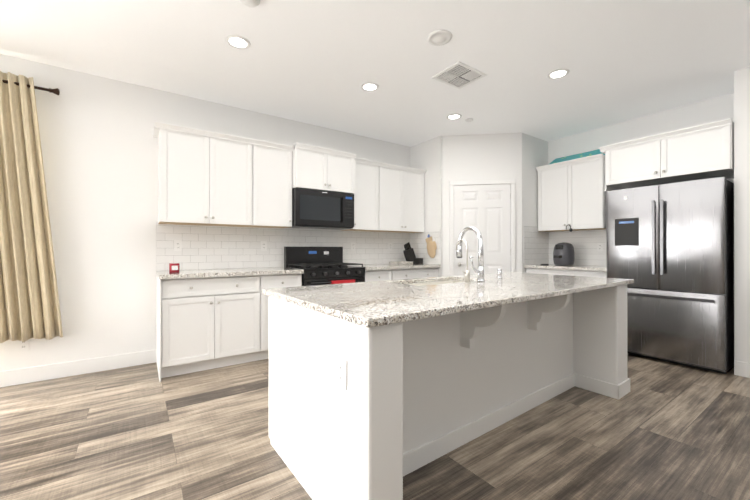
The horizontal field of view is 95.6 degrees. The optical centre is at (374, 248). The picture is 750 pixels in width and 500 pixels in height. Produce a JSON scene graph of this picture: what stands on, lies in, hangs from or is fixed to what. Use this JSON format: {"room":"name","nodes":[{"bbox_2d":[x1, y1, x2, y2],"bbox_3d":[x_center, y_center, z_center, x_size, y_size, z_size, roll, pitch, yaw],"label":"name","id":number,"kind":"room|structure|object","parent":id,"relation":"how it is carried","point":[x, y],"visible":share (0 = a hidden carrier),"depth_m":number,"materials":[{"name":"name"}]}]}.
{"room":"kitchen","nodes":[
{"label":"kitchen","id":0,"kind":"room"},
{"bbox_2d":[0,353,749,499],"bbox_3d":[0.093,1.184,0.688,9.400,0.100,7.320,0,0,-35],"label":"floor","id":1,"kind":"structure","parent":0,"point":[662,430],"depth_m":1.97,"materials":[{"name":"wood"}]},
{"bbox_2d":[156,275,267,381],"bbox_3d":[-1.642,0.702,3.410,0.906,0.876,0.629,0,0,-35],"label":"base cabinet","id":2,"kind":"object","parent":1,"relation":"on","point":[208,323],"depth_m":3.15,"materials":[{"name":"white paint"}]},
{"bbox_2d":[156,264,440,279],"bbox_3d":[-0.635,0.246,4.103,3.357,0.040,0.649,0,0,-35],"label":"countertop","id":3,"kind":"structure","parent":2,"relation":"on","point":[184,274],"depth_m":3.47,"materials":[{"name":"stone"}]},
{"bbox_2d":[169,263,179,272],"bbox_3d":[-1.872,0.179,3.171,0.084,0.089,0.087,0,0,-35],"label":"candle jar","id":4,"kind":"object","parent":3,"relation":"on","point":[174,267],"visible":1,"depth_m":3.14,"materials":[{"name":"red glass"}]},
{"bbox_2d":[389,261,412,264],"bbox_3d":[0.374,0.207,4.888,0.270,0.039,0.220,0,0,-35],"label":"tray","id":5,"kind":"object","parent":3,"relation":"on","point":[400,262],"visible":1,"depth_m":4.81,"materials":[{"name":"stone"}]},
{"bbox_2d":[403,242,422,263],"bbox_3d":[0.555,0.066,5.027,0.236,0.322,0.200,0,0,-35],"label":"knife block","id":6,"kind":"object","parent":3,"relation":"on","point":[409,253],"visible":0.98,"depth_m":5.01,"materials":[{"name":"black"}]},
{"bbox_2d":[268,273,301,358],"bbox_3d":[-1.160,0.703,3.759,0.500,0.876,0.609,0,0,-35],"label":"base cabinet","id":7,"kind":"object","parent":1,"relation":"on","point":[279,280],"depth_m":3.53,"materials":[{"name":"white paint"}]},
{"bbox_2d":[284,247,364,285],"bbox_3d":[-0.594,0.559,4.078,0.779,1.165,0.677,0,0,-35],"label":"range","id":8,"kind":"object","parent":1,"relation":"on","point":[322,265],"visible":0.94,"depth_m":4.04,"materials":[{"name":"black metal"}]},
{"bbox_2d":[331,280,354,283],"bbox_3d":[-0.360,0.533,3.849,0.300,0.346,0.032,0,0,-35],"label":"towel","id":9,"kind":"object","parent":8,"relation":"hanging from","point":[332,281],"depth_m":3.83,"materials":[{"name":"red fabric"}]},
{"bbox_2d":[365,269,395,281],"bbox_3d":[-0.109,0.705,4.494,0.480,0.876,0.609,0,0,-35],"label":"base cabinet","id":10,"kind":"object","parent":1,"relation":"on","point":[372,275],"depth_m":4.25,"materials":[{"name":"white paint"}]},
{"bbox_2d":[396,268,437,283],"bbox_3d":[0.365,0.705,4.825,0.891,0.876,0.609,0,0,-35],"label":"base cabinet","id":11,"kind":"object","parent":1,"relation":"on","point":[418,272],"depth_m":4.60,"materials":[{"name":"white paint"}]},
{"bbox_2d":[269,280,626,499],"bbox_3d":[0.684,0.709,2.375,2.530,0.857,1.050,0,0,-36],"label":"kitchen island","id":12,"kind":"object","parent":1,"relation":"on","point":[412,384],"depth_m":1.78,"materials":[{"name":"white paint"}]},
{"bbox_2d":[270,426,333,499],"bbox_3d":[-0.311,1.083,1.582,0.013,0.105,0.983,0,0,-36],"label":"baseboard","id":13,"kind":"structure","parent":12,"relation":"attached to","point":[305,477],"depth_m":1.65,"materials":[{"name":"white wood"}]},
{"bbox_2d":[337,356,346,389],"bbox_3d":[-0.131,0.493,1.345,0.007,0.114,0.070,0,0,-37],"label":"outlet","id":14,"kind":"object","parent":12,"relation":"attached to","point":[341,372],"visible":1,"depth_m":1.34,"materials":[{"name":"white plastic"}]},
{"bbox_2d":[262,272,633,327],"bbox_3d":[0.700,0.263,2.406,2.630,0.032,1.120,0,0,-36],"label":"countertop","id":15,"kind":"structure","parent":12,"relation":"on","point":[370,304],"depth_m":1.86,"materials":[{"name":"stone"}]},
{"bbox_2d":[409,280,464,285],"bbox_3d":[0.493,0.394,2.627,0.784,0.223,0.384,0,0,-36],"label":"sink basin","id":16,"kind":"object","parent":15,"relation":"in","point":[433,283],"visible":0.06,"depth_m":2.86,"materials":[{"name":"white"}]},
{"bbox_2d":[456,239,470,282],"bbox_3d":[0.632,0.089,2.482,0.076,0.314,0.129,0,0,-36],"label":"filter faucet","id":17,"kind":"object","parent":15,"relation":"on","point":[467,275],"visible":1,"depth_m":2.45,"materials":[{"name":"silver metal"}]},
{"bbox_2d":[456,226,484,281],"bbox_3d":[0.694,0.037,2.594,0.154,0.420,0.256,0,0,-36],"label":"faucet","id":18,"kind":"object","parent":15,"relation":"on","point":[480,274],"visible":0.98,"depth_m":2.53,"materials":[{"name":"silver metal"}]},
{"bbox_2d":[497,268,502,277],"bbox_3d":[1.051,0.208,2.865,0.048,0.078,0.047,0,0,-36],"label":"soap dispenser","id":19,"kind":"object","parent":15,"relation":"on","point":[499,272],"visible":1,"depth_m":2.85,"materials":[{"name":"silver metal"}]},
{"bbox_2d":[403,373,577,475],"bbox_3d":[0.794,1.084,2.180,2.145,0.105,0.013,0,0,-36],"label":"baseboard","id":20,"kind":"structure","parent":12,"relation":"attached to","point":[413,460],"depth_m":2.05,"materials":[{"name":"white wood"}]},
{"bbox_2d":[460,294,570,348],"bbox_3d":[0.882,0.422,2.087,0.768,0.285,0.270,0,0,-36],"label":"countertop support brackets","id":21,"kind":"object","parent":12,"relation":"attached to","point":[472,322],"depth_m":1.94,"materials":[{"name":"white wood"}]},
{"bbox_2d":[578,374,621,399],"bbox_3d":[1.750,1.086,2.680,0.013,0.105,0.300,0,0,-36],"label":"baseboard","id":22,"kind":"structure","parent":12,"relation":"attached to","point":[584,382],"depth_m":2.65,"materials":[{"name":"white wood"}]},
{"bbox_2d":[622,378,629,392],"bbox_3d":[1.735,1.086,3.092,0.013,0.105,0.983,0,0,-36],"label":"baseboard","id":23,"kind":"structure","parent":12,"relation":"attached to","point":[625,384],"depth_m":2.65,"materials":[{"name":"white wood"}]},
{"bbox_2d":[526,268,606,277],"bbox_3d":[2.629,0.705,4.460,0.640,0.875,1.047,0,0,-35],"label":"base cabinet","id":24,"kind":"object","parent":1,"relation":"on","point":[569,272],"visible":0.06,"depth_m":4.26,"materials":[{"name":"white paint"}]},
{"bbox_2d":[524,264,606,271],"bbox_3d":[2.628,0.247,4.455,0.649,0.040,1.058,0,0,-35],"label":"countertop","id":25,"kind":"structure","parent":24,"relation":"on","point":[581,267],"depth_m":4.28,"materials":[{"name":"stone"}]},
{"bbox_2d":[553,242,574,265],"bbox_3d":[2.527,0.071,4.582,0.328,0.310,0.256,0,0,-35],"label":"air fryer","id":26,"kind":"object","parent":25,"relation":"on","point":[564,253],"visible":0.98,"depth_m":4.50,"materials":[{"name":"grey plastic"}]},
{"bbox_2d":[606,177,733,373],"bbox_3d":[3.112,0.253,3.584,0.795,1.775,0.925,0,0,-35],"label":"refrigerator","id":27,"kind":"object","parent":1,"relation":"on","point":[670,249],"visible":0.88,"depth_m":3.26,"materials":[{"name":"silver metal"}]},
{"bbox_2d":[0,54,749,370],"bbox_3d":[0.093,-0.236,0.691,9.400,2.740,7.320,0,0,-35],"label":"wall","id":28,"kind":"structure","parent":0,"point":[99,144],"depth_m":3.26,"materials":[{"name":"white paint"}]},
{"bbox_2d":[18,340,28,351],"bbox_3d":[-2.965,0.808,2.866,0.070,0.114,0.007,0,0,-35],"label":"outlet","id":29,"kind":"object","parent":28,"relation":"attached to","point":[23,346],"visible":0.88,"depth_m":2.86,"materials":[{"name":"white plastic"}]},
{"bbox_2d":[0,71,62,342],"bbox_3d":[-3.615,-0.325,2.334,2.203,2.195,0.139,0,0,-35],"label":"curtain","id":30,"kind":"object","parent":28,"relation":"attached to","point":[29,303],"visible":1,"depth_m":2.81,"materials":[{"name":"beige fabric"}]},
{"bbox_2d":[0,349,155,386],"bbox_3d":[-3.927,1.072,2.189,4.268,0.130,0.014,0,0,-35],"label":"baseboard","id":31,"kind":"structure","parent":28,"relation":"attached to","point":[48,372],"depth_m":3.04,"materials":[{"name":"white wood"}]},
{"bbox_2d":[157,121,260,226],"bbox_3d":[-1.725,-0.702,3.541,0.894,0.905,0.324,0,0,-35],"label":"upper cabinet","id":32,"kind":"object","parent":28,"relation":"attached to","point":[209,178],"depth_m":3.38,"materials":[{"name":"white paint"}]},
{"bbox_2d":[257,141,292,227],"bbox_3d":[-1.240,-0.701,3.880,0.504,0.905,0.324,0,0,-35],"label":"upper cabinet","id":33,"kind":"object","parent":28,"relation":"attached to","point":[276,160],"depth_m":3.79,"materials":[{"name":"white paint"}]},
{"bbox_2d":[156,222,440,270],"bbox_3d":[-0.635,-0.022,4.107,3.360,0.494,0.644,0,0,-35],"label":"tile backsplash","id":34,"kind":"structure","parent":28,"relation":"attached to","point":[216,247],"depth_m":4.01,"materials":[{"name":"white tile"}]},
{"bbox_2d":[174,240,181,250],"bbox_3d":[-2.033,-0.030,3.507,0.070,0.114,0.007,0,0,-35],"label":"outlet","id":35,"kind":"object","parent":34,"relation":"attached to","point":[177,245],"depth_m":3.51,"materials":[{"name":"white plastic"}]},
{"bbox_2d":[261,241,266,250],"bbox_3d":[-1.312,-0.029,4.011,0.070,0.114,0.007,0,0,-35],"label":"outlet","id":36,"kind":"object","parent":34,"relation":"attached to","point":[263,243],"depth_m":4.01,"materials":[{"name":"white plastic"}]},
{"bbox_2d":[351,242,354,250],"bbox_3d":[-0.304,-0.027,4.716,0.070,0.114,0.007,0,0,-35],"label":"outlet","id":37,"kind":"object","parent":34,"relation":"attached to","point":[352,243],"depth_m":4.71,"materials":[{"name":"white plastic"}]},
{"bbox_2d":[425,234,436,257],"bbox_3d":[0.813,-0.035,4.922,0.033,0.349,0.222,0,0,-35],"label":"oven mitt","id":38,"kind":"object","parent":34,"relation":"hanging from","point":[431,247],"visible":1,"depth_m":4.91,"materials":[{"name":"beige"}]},
{"bbox_2d":[293,143,356,193],"bbox_3d":[-0.688,-0.933,4.215,0.785,0.480,0.408,0,0,-35],"label":"upper cabinet","id":39,"kind":"object","parent":28,"relation":"attached to","point":[314,167],"depth_m":4.02,"materials":[{"name":"white paint"}]},
{"bbox_2d":[290,188,353,229],"bbox_3d":[-0.682,-0.472,4.206,0.779,0.438,0.428,0,0,-35],"label":"microwave","id":40,"kind":"object","parent":39,"relation":"attached to","point":[315,209],"visible":1,"depth_m":4.03,"materials":[{"name":"black metal"}]},
{"bbox_2d":[341,157,384,231],"bbox_3d":[-0.192,-0.700,4.613,0.484,0.905,0.324,0,0,-35],"label":"upper cabinet","id":41,"kind":"object","parent":28,"relation":"attached to","point":[369,199],"depth_m":4.51,"materials":[{"name":"white paint"}]},
{"bbox_2d":[385,165,424,232],"bbox_3d":[0.283,-0.699,4.945,0.891,0.905,0.324,0,0,-35],"label":"upper cabinet","id":42,"kind":"object","parent":28,"relation":"attached to","point":[404,186],"depth_m":4.84,"materials":[{"name":"white paint"}]},
{"bbox_2d":[449,179,514,280],"bbox_3d":[1.489,0.097,4.733,0.884,2.092,0.030,0,0,8],"label":"door frame","id":43,"kind":"structure","parent":28,"relation":"attached to","point":[511,182],"depth_m":4.73,"materials":[{"name":"white wood"}]},
{"bbox_2d":[454,184,510,275],"bbox_3d":[1.487,0.125,4.702,0.764,2.025,0.091,0,0,8],"label":"pantry door","id":44,"kind":"structure","parent":28,"relation":"in","point":[484,210],"depth_m":4.73,"materials":[{"name":"white wood"}]},
{"bbox_2d":[524,226,548,264],"bbox_3d":[2.323,-0.045,4.885,0.640,0.544,0.008,0,0,-35],"label":"tile backsplash","id":45,"kind":"structure","parent":28,"relation":"attached to","point":[536,246],"depth_m":4.86,"materials":[{"name":"white tile"}]},
{"bbox_2d":[536,154,611,231],"bbox_3d":[2.707,-0.703,4.628,0.323,0.900,0.848,0,0,-35],"label":"upper cabinet","id":46,"kind":"object","parent":28,"relation":"attached to","point":[571,195],"depth_m":4.48,"materials":[{"name":"white paint"}]},
{"bbox_2d":[548,149,604,164],"bbox_3d":[2.758,-1.242,4.611,0.234,0.146,0.720,0,0,-35],"label":"decorative tray","id":47,"kind":"object","parent":46,"relation":"on","point":[579,155],"visible":0.57,"depth_m":4.63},
{"bbox_2d":[549,229,606,265],"bbox_3d":[2.891,-0.016,4.640,0.008,0.484,1.058,0,0,-35],"label":"tile backsplash","id":48,"kind":"structure","parent":28,"relation":"attached to","point":[584,243],"depth_m":4.66,"materials":[{"name":"white tile"}]},
{"bbox_2d":[597,243,602,250],"bbox_3d":[2.981,-0.018,4.496,0.007,0.114,0.070,0,0,-35],"label":"outlet","id":49,"kind":"object","parent":48,"relation":"attached to","point":[599,246],"visible":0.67,"depth_m":4.49,"materials":[{"name":"white plastic"}]},
{"bbox_2d":[604,118,733,189],"bbox_3d":[3.183,-0.937,3.656,0.658,0.435,1.012,0,0,-35],"label":"upper cabinet","id":50,"kind":"object","parent":28,"relation":"attached to","point":[691,153],"depth_m":3.41,"materials":[{"name":"white paint"}]},
{"bbox_2d":[734,360,749,377],"bbox_3d":[4.304,1.071,1.547,0.014,0.130,3.705,0,0,-35],"label":"baseboard","id":51,"kind":"structure","parent":28,"relation":"attached to","point":[742,369],"depth_m":3.02,"materials":[{"name":"white wood"}]},
{"bbox_2d":[0,0,749,146],"bbox_3d":[0.093,-1.656,0.695,9.400,0.100,7.320,0,0,-35],"label":"ceiling","id":52,"kind":"structure","parent":0,"point":[317,62],"depth_m":2.81,"materials":[{"name":"white paint"}]},
{"bbox_2d":[225,35,250,48],"bbox_3d":[-1.063,-1.599,2.637,0.183,0.007,0.183,0,0,-41],"label":"recessed light","id":53,"kind":"object","parent":52,"relation":"in","point":[235,41],"depth_m":2.63,"materials":[{"name":"white"}]},
{"bbox_2d":[240,0,259,6],"bbox_3d":[-0.803,-1.588,2.167,0.134,0.030,0.134,0,0,-44],"label":"smoke detector","id":54,"kind":"object","parent":52,"relation":"attached to","point":[251,3],"depth_m":2.18,"materials":[{"name":"white plastic"}]},
{"bbox_2d":[361,82,378,90],"bbox_3d":[-0.052,-1.597,3.363,0.183,0.007,0.183,0,0,-41],"label":"recessed light","id":55,"kind":"object","parent":52,"relation":"in","point":[369,86],"depth_m":3.35,"materials":[{"name":"white"}]},
{"bbox_2d":[427,30,451,45],"bbox_3d":[0.490,-1.591,2.583,0.189,0.022,0.189,0,0,-41],"label":"smoke detector","id":56,"kind":"object","parent":52,"relation":"in","point":[438,37],"depth_m":2.56,"materials":[{"name":"white plastic"}]},
{"bbox_2d":[446,114,461,119],"bbox_3d":[0.959,-1.596,4.117,0.183,0.007,0.183,0,0,-41],"label":"recessed light","id":57,"kind":"object","parent":52,"relation":"in","point":[452,116],"depth_m":4.10,"materials":[{"name":"white"}]},
{"bbox_2d":[432,62,486,88],"bbox_3d":[0.780,-1.596,3.151,0.380,0.009,0.330,0,0,-35],"label":"ceiling vent","id":58,"kind":"object","parent":52,"relation":"in","point":[459,75],"visible":1,"depth_m":3.14,"materials":[{"name":"white metal"}]},
{"bbox_2d":[547,69,569,78],"bbox_3d":[1.678,-1.598,3.114,0.183,0.007,0.183,0,0,-41],"label":"recessed light","id":59,"kind":"object","parent":52,"relation":"in","point":[559,73],"depth_m":3.10,"materials":[{"name":"white"}]}
]}

